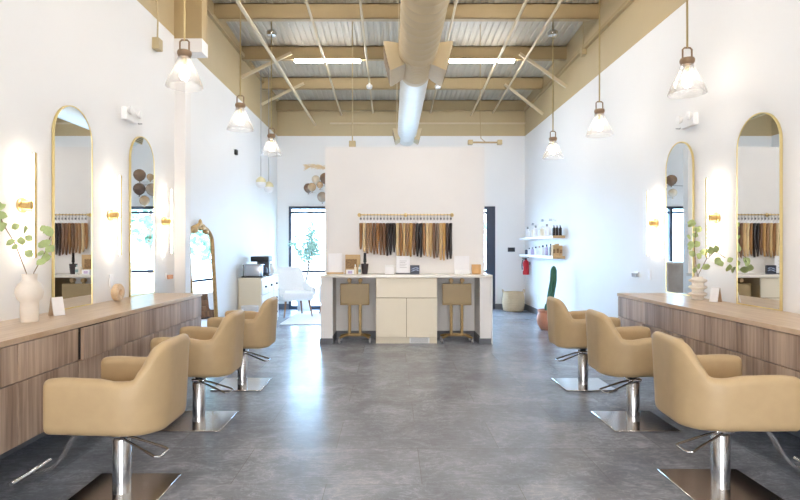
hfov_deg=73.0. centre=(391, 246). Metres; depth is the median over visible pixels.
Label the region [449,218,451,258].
extension
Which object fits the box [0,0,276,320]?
wall
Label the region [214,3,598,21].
ceiling beam
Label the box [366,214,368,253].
extension
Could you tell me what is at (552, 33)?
pendant lamp
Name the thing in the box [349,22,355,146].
junction box
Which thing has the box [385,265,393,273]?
gift box
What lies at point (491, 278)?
trim
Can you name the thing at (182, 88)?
pillar
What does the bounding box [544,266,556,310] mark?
cactus
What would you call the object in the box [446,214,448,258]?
extension
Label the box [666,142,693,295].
arched mirror
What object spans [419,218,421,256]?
extension
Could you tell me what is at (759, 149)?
arched mirror
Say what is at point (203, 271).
floor mirror
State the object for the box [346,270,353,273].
carton
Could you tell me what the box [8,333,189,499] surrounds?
salon chair
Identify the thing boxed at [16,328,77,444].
drawer unit
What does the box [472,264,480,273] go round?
candle cup
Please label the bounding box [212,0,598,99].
ceiling
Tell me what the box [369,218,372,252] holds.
extension
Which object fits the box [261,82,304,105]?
brace
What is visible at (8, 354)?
drawer unit
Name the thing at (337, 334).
baseboard
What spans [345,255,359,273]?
kraft box
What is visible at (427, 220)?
extension
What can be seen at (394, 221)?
extension
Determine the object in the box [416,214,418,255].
extension
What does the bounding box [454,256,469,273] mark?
display sign
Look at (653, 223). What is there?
wall sconce
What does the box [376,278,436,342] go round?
base cabinet
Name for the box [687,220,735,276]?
leafy branch
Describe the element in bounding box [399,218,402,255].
extension
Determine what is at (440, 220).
extension
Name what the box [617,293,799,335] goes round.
countertop
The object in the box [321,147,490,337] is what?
wall partition
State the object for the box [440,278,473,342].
stool
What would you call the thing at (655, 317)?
drawer unit
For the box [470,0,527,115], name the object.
conduit pipe
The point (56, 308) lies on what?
table sign
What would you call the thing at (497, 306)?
baseboard
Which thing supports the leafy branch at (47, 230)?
in the vase at (29, 291)
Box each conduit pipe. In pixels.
[234,0,315,125]
[305,0,341,115]
[359,0,373,112]
[430,0,457,112]
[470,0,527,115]
[492,0,562,112]
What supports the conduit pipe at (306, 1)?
attached to the wall at (300, 142)
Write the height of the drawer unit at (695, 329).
0.518 m
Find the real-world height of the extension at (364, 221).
0.550 m
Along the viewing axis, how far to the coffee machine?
8.86 m
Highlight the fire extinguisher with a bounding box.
[522,257,529,274]
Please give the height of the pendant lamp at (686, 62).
2.186 m
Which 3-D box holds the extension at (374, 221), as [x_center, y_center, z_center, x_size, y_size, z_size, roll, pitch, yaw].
[-0.253,-0.183,7.662,0.048,0.579,0.054,0,0,0]
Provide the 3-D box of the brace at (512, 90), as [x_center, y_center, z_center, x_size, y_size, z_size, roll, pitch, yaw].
[2.425,-2.715,9.930,0.737,0.585,0.044,0,0,0]
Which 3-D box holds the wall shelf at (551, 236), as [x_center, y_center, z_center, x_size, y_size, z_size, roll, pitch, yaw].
[2.690,-0.165,9.842,0.200,0.045,2.276,0,0,0]
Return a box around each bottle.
[534,226,537,236]
[540,226,544,235]
[541,245,544,254]
[545,224,548,235]
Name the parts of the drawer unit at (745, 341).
drawer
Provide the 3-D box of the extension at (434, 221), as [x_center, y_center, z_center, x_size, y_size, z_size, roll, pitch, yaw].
[0.598,-0.153,7.662,0.049,0.640,0.055,0,0,0]
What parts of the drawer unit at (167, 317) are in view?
drawer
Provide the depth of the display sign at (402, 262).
7.48 m
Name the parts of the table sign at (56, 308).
panel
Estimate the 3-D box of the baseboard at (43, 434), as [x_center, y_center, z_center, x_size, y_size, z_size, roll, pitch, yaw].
[-2.397,1.245,4.353,0.015,0.110,13.905,0,0,0]
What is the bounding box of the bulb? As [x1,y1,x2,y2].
[685,65,689,73]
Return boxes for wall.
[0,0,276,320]
[277,111,524,303]
[525,0,799,317]
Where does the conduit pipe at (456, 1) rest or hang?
attached to the wall at (300, 142)
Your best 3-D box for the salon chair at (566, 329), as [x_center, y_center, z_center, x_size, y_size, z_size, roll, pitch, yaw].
[1.877,0.887,5.090,0.774,0.826,0.590,0,0,0]
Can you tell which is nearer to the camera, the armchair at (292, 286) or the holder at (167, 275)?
the holder at (167, 275)
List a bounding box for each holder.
[165,273,172,278]
[631,271,638,276]
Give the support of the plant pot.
on the floor
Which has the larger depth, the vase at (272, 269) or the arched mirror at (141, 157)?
the vase at (272, 269)
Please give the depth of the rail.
7.65 m
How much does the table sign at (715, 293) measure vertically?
0.118 m
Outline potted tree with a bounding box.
[288,216,324,310]
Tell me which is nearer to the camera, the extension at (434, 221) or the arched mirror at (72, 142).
the arched mirror at (72, 142)
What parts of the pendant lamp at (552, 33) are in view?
lamp shade, cord, cord, bulb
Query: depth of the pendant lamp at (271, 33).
7.73 m
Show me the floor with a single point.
(351, 418)
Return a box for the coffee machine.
[251,256,271,275]
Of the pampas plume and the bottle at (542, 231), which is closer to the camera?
the bottle at (542, 231)
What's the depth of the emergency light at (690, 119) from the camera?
4.96 m
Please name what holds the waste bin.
on the floor
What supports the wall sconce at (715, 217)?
attached to the wall at (746, 53)
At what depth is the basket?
10.81 m
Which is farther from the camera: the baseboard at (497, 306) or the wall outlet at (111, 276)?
the baseboard at (497, 306)
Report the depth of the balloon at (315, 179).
10.99 m
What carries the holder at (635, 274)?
attached to the wall at (746, 53)
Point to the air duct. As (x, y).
(419, 56)
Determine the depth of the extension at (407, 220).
7.65 m
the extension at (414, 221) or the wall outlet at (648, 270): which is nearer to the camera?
the wall outlet at (648, 270)
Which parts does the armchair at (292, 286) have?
armrest, leg, backrest, seat, armrest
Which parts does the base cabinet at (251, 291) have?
drawer, drawer, drawer, drawer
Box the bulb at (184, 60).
[182,58,186,66]
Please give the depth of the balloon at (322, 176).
10.90 m
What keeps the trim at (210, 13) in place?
attached to the wall at (98, 58)
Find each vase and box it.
[14,274,43,322]
[270,264,274,274]
[688,276,707,299]
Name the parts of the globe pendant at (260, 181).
globe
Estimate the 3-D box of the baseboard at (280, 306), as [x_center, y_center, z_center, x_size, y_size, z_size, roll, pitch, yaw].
[-2.283,1.245,11.312,0.245,0.110,0.015,0,0,0]
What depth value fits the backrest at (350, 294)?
7.31 m
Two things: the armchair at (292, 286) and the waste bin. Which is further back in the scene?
the armchair at (292, 286)
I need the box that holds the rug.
[279,311,320,324]
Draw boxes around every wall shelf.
[519,235,564,239]
[519,254,564,258]
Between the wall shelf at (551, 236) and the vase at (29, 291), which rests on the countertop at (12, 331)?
the vase at (29, 291)
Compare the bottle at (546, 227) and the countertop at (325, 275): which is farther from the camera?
the bottle at (546, 227)
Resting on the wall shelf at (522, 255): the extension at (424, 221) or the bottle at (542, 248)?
the bottle at (542, 248)
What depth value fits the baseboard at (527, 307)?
10.37 m
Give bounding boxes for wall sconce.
[16,153,36,257]
[107,175,121,254]
[162,189,172,253]
[646,191,657,255]
[705,178,720,257]
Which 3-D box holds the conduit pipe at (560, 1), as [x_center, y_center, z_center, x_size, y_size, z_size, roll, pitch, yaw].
[2.120,-3.155,5.660,0.036,0.715,11.322,0,0,0]
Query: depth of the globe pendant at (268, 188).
9.54 m
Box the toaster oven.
[241,264,265,277]
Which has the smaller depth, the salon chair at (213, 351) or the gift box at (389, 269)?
the salon chair at (213, 351)
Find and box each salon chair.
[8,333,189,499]
[150,309,244,431]
[207,296,277,391]
[546,296,620,391]
[585,309,683,431]
[651,331,799,499]
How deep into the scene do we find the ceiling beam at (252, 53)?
8.63 m
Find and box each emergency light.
[121,106,142,124]
[676,112,697,128]
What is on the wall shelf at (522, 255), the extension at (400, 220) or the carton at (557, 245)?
the carton at (557, 245)
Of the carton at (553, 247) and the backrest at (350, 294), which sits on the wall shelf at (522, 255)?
the carton at (553, 247)
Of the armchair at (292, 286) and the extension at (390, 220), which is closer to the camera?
the extension at (390, 220)
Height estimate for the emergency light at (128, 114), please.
0.122 m
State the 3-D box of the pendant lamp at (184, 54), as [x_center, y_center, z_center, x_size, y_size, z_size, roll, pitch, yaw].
[-1.710,-2.392,4.450,0.300,2.144,0.300,0,0,0]
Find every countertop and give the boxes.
[0,293,201,347]
[320,273,492,277]
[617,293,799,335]
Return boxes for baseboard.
[0,432,46,459]
[278,304,288,308]
[320,331,490,343]
[495,304,524,308]
[525,304,799,437]
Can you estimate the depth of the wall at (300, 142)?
11.32 m
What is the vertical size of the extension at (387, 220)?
0.598 m
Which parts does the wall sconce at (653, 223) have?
ribbed arm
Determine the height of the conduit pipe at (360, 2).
0.711 m
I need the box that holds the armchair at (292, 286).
[274,267,315,317]
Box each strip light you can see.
[294,59,360,62]
[449,59,514,62]
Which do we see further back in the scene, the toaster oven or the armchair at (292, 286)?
the armchair at (292, 286)
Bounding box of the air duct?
[383,0,452,145]
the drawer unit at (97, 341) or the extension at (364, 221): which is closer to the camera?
the drawer unit at (97, 341)
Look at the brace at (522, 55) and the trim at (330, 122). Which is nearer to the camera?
the brace at (522, 55)
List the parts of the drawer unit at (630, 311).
drawer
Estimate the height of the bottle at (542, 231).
0.180 m
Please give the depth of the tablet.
11.30 m
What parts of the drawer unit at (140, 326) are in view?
drawer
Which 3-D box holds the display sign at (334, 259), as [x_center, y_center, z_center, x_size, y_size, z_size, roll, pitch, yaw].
[-0.790,0.231,7.520,0.230,0.285,0.060,0,0,0]
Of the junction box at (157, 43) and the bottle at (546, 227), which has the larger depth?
the bottle at (546, 227)
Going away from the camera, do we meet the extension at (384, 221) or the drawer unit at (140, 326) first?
the drawer unit at (140, 326)
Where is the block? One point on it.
(414, 269)
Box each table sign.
[48,297,64,315]
[709,288,721,301]
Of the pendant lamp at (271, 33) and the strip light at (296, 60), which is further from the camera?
the strip light at (296, 60)
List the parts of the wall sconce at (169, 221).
ribbed arm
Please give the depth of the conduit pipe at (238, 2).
7.05 m
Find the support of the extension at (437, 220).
attached to the rail
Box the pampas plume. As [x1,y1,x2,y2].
[303,164,324,169]
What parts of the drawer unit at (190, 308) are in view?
drawer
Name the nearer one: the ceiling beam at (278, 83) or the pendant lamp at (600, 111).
the pendant lamp at (600, 111)
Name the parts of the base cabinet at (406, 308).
door, drawer, door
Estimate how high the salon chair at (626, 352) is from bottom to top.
0.826 m
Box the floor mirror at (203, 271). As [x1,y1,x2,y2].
[191,219,217,326]
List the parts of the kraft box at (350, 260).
printed panel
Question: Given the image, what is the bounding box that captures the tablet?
[508,247,514,251]
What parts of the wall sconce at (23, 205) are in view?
ribbed arm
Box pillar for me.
[174,53,190,292]
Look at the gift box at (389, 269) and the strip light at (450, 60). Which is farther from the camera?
the strip light at (450, 60)
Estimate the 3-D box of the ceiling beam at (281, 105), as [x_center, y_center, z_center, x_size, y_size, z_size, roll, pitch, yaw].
[0.193,-2.949,11.274,5.195,0.212,0.081,0,0,0]
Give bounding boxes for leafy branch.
[0,202,54,273]
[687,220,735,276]
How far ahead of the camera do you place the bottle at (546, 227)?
9.31 m
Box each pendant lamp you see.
[165,0,203,90]
[227,0,253,131]
[261,22,281,155]
[542,22,563,159]
[586,0,613,137]
[667,0,707,98]
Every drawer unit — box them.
[0,344,17,454]
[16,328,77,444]
[77,317,125,378]
[119,309,154,356]
[154,302,180,337]
[180,296,200,326]
[618,296,642,326]
[643,302,674,335]
[673,309,711,354]
[712,317,764,375]
[764,328,799,378]
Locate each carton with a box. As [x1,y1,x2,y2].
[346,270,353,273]
[551,245,555,255]
[554,244,558,255]
[559,245,562,255]
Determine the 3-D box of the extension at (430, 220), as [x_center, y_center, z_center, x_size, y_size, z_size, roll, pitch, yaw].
[0.551,-0.163,7.660,0.048,0.619,0.055,0,0,0]
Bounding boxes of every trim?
[207,5,278,100]
[330,122,525,123]
[491,278,492,343]
[523,0,633,111]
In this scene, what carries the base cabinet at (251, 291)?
on the floor
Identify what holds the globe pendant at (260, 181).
hanging from the ceiling
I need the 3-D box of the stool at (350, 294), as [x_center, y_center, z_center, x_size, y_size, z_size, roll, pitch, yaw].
[-0.505,0.862,7.388,0.434,0.876,0.278,0,0,0]
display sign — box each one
[327,253,343,273]
[396,256,409,273]
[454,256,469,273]
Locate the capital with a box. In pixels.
[174,38,207,57]
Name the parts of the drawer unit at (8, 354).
drawer, drawer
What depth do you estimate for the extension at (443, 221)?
7.65 m
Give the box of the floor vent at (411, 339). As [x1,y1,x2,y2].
[409,337,429,342]
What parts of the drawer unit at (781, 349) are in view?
drawer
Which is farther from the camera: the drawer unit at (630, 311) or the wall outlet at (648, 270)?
the wall outlet at (648, 270)
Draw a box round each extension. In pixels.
[359,218,362,248]
[363,218,365,251]
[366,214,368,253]
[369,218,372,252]
[373,218,375,253]
[376,214,378,253]
[379,218,382,254]
[383,218,385,254]
[386,214,388,255]
[389,218,392,254]
[393,218,395,251]
[396,214,398,255]
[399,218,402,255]
[402,218,405,255]
[406,214,408,255]
[409,218,412,256]
[412,218,415,254]
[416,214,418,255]
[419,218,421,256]
[422,218,425,255]
[426,214,428,256]
[429,218,431,256]
[432,218,435,257]
[436,214,438,257]
[439,218,442,259]
[442,218,445,260]
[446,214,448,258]
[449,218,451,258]
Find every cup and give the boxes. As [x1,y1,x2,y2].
[361,264,368,273]
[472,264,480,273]
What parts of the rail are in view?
rod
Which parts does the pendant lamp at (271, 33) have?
lamp shade, cord, bulb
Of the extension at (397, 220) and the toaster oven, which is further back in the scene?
the toaster oven
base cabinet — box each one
[238,274,278,319]
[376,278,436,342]
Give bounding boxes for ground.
[292,262,485,304]
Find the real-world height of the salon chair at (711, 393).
0.823 m
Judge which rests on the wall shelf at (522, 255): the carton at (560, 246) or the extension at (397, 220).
the carton at (560, 246)
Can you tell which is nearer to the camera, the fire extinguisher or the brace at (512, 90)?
the brace at (512, 90)
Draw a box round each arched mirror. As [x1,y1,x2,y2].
[52,105,92,309]
[129,136,154,296]
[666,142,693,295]
[736,112,782,310]
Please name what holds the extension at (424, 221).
attached to the rail
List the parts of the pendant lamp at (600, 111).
cord, cord, bulb, lamp shade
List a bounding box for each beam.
[174,0,206,42]
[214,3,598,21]
[241,46,566,60]
[262,77,542,89]
[276,100,525,110]
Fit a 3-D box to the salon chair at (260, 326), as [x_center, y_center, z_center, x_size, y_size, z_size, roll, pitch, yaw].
[-1.487,0.887,5.090,0.774,0.826,0.590,0,0,0]
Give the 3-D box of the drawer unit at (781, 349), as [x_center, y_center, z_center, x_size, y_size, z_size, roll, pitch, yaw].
[2.517,0.746,2.998,0.550,0.518,0.523,0,0,0]
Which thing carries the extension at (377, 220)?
attached to the rail
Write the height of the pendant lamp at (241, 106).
2.144 m
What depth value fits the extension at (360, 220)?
7.65 m
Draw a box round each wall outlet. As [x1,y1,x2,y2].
[109,274,113,287]
[647,269,650,279]
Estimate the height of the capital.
0.150 m
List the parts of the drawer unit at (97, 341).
drawer, drawer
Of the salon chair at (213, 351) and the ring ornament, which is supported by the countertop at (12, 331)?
the ring ornament
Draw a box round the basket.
[502,289,524,311]
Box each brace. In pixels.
[241,51,291,78]
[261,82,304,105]
[504,83,543,114]
[519,52,567,87]
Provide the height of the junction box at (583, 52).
0.502 m
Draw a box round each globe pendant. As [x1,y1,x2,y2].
[256,176,265,187]
[264,68,273,192]
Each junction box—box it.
[152,0,162,51]
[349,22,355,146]
[580,22,586,56]
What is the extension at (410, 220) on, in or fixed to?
attached to the rail
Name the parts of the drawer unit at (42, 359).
drawer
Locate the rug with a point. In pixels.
(305, 318)
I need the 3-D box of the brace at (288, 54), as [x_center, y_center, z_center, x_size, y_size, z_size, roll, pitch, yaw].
[-1.998,-2.895,8.600,0.814,0.430,0.044,0,0,0]
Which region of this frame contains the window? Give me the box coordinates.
[289,206,494,308]
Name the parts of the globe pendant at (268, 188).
cord, globe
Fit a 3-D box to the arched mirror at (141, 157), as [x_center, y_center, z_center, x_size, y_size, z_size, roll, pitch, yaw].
[-2.395,-0.300,5.180,0.018,1.514,0.492,0,0,0]
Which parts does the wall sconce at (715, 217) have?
ribbed arm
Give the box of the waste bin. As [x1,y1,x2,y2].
[241,305,258,311]
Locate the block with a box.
[410,265,418,273]
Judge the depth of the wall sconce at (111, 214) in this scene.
4.59 m
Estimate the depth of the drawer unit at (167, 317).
4.57 m
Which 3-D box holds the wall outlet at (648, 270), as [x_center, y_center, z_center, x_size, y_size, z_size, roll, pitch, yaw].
[2.785,0.300,5.850,0.010,0.116,0.072,0,0,0]
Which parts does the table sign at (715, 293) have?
panel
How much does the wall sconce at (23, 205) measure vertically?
0.680 m
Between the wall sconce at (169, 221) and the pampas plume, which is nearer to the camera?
the wall sconce at (169, 221)
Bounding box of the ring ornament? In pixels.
[111,284,124,300]
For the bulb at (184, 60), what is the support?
attached to the pendant lamp at (184, 54)
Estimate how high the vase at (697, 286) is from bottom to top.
0.200 m
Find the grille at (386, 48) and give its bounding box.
[383,45,389,83]
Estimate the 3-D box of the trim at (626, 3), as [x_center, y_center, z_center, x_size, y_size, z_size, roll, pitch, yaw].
[2.765,-2.865,4.360,0.050,0.050,13.920,0,0,0]
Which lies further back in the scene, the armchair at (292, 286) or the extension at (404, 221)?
the armchair at (292, 286)
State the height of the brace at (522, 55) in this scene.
0.566 m
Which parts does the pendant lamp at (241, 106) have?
lamp shade, cord, bulb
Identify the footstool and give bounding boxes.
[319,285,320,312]
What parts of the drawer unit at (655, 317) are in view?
drawer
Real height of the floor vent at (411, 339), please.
0.078 m
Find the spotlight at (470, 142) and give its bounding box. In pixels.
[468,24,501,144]
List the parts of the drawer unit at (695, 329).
drawer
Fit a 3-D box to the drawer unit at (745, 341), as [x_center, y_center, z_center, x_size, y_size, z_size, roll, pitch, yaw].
[2.517,0.746,3.522,0.550,0.518,0.523,0,0,0]
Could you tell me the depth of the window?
11.30 m
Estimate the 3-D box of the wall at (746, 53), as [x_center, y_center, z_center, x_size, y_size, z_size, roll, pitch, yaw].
[2.865,-1.350,4.360,0.150,5.300,14.220,0,0,0]
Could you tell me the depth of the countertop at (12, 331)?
3.55 m
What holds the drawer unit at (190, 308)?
attached to the wall at (98, 58)
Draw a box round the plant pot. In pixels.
[537,309,547,329]
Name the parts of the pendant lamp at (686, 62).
cord, cord, bulb, lamp shade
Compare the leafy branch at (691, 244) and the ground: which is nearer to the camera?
the leafy branch at (691, 244)
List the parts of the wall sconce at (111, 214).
ribbed arm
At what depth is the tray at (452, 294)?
7.31 m
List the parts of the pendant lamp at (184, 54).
lamp shade, cord, bulb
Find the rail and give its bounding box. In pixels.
[357,213,453,216]
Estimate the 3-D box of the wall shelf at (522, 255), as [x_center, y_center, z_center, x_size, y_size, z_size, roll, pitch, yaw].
[2.690,0.168,9.842,0.200,0.045,2.276,0,0,0]
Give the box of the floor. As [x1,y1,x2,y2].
[0,309,799,499]
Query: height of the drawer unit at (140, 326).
0.518 m

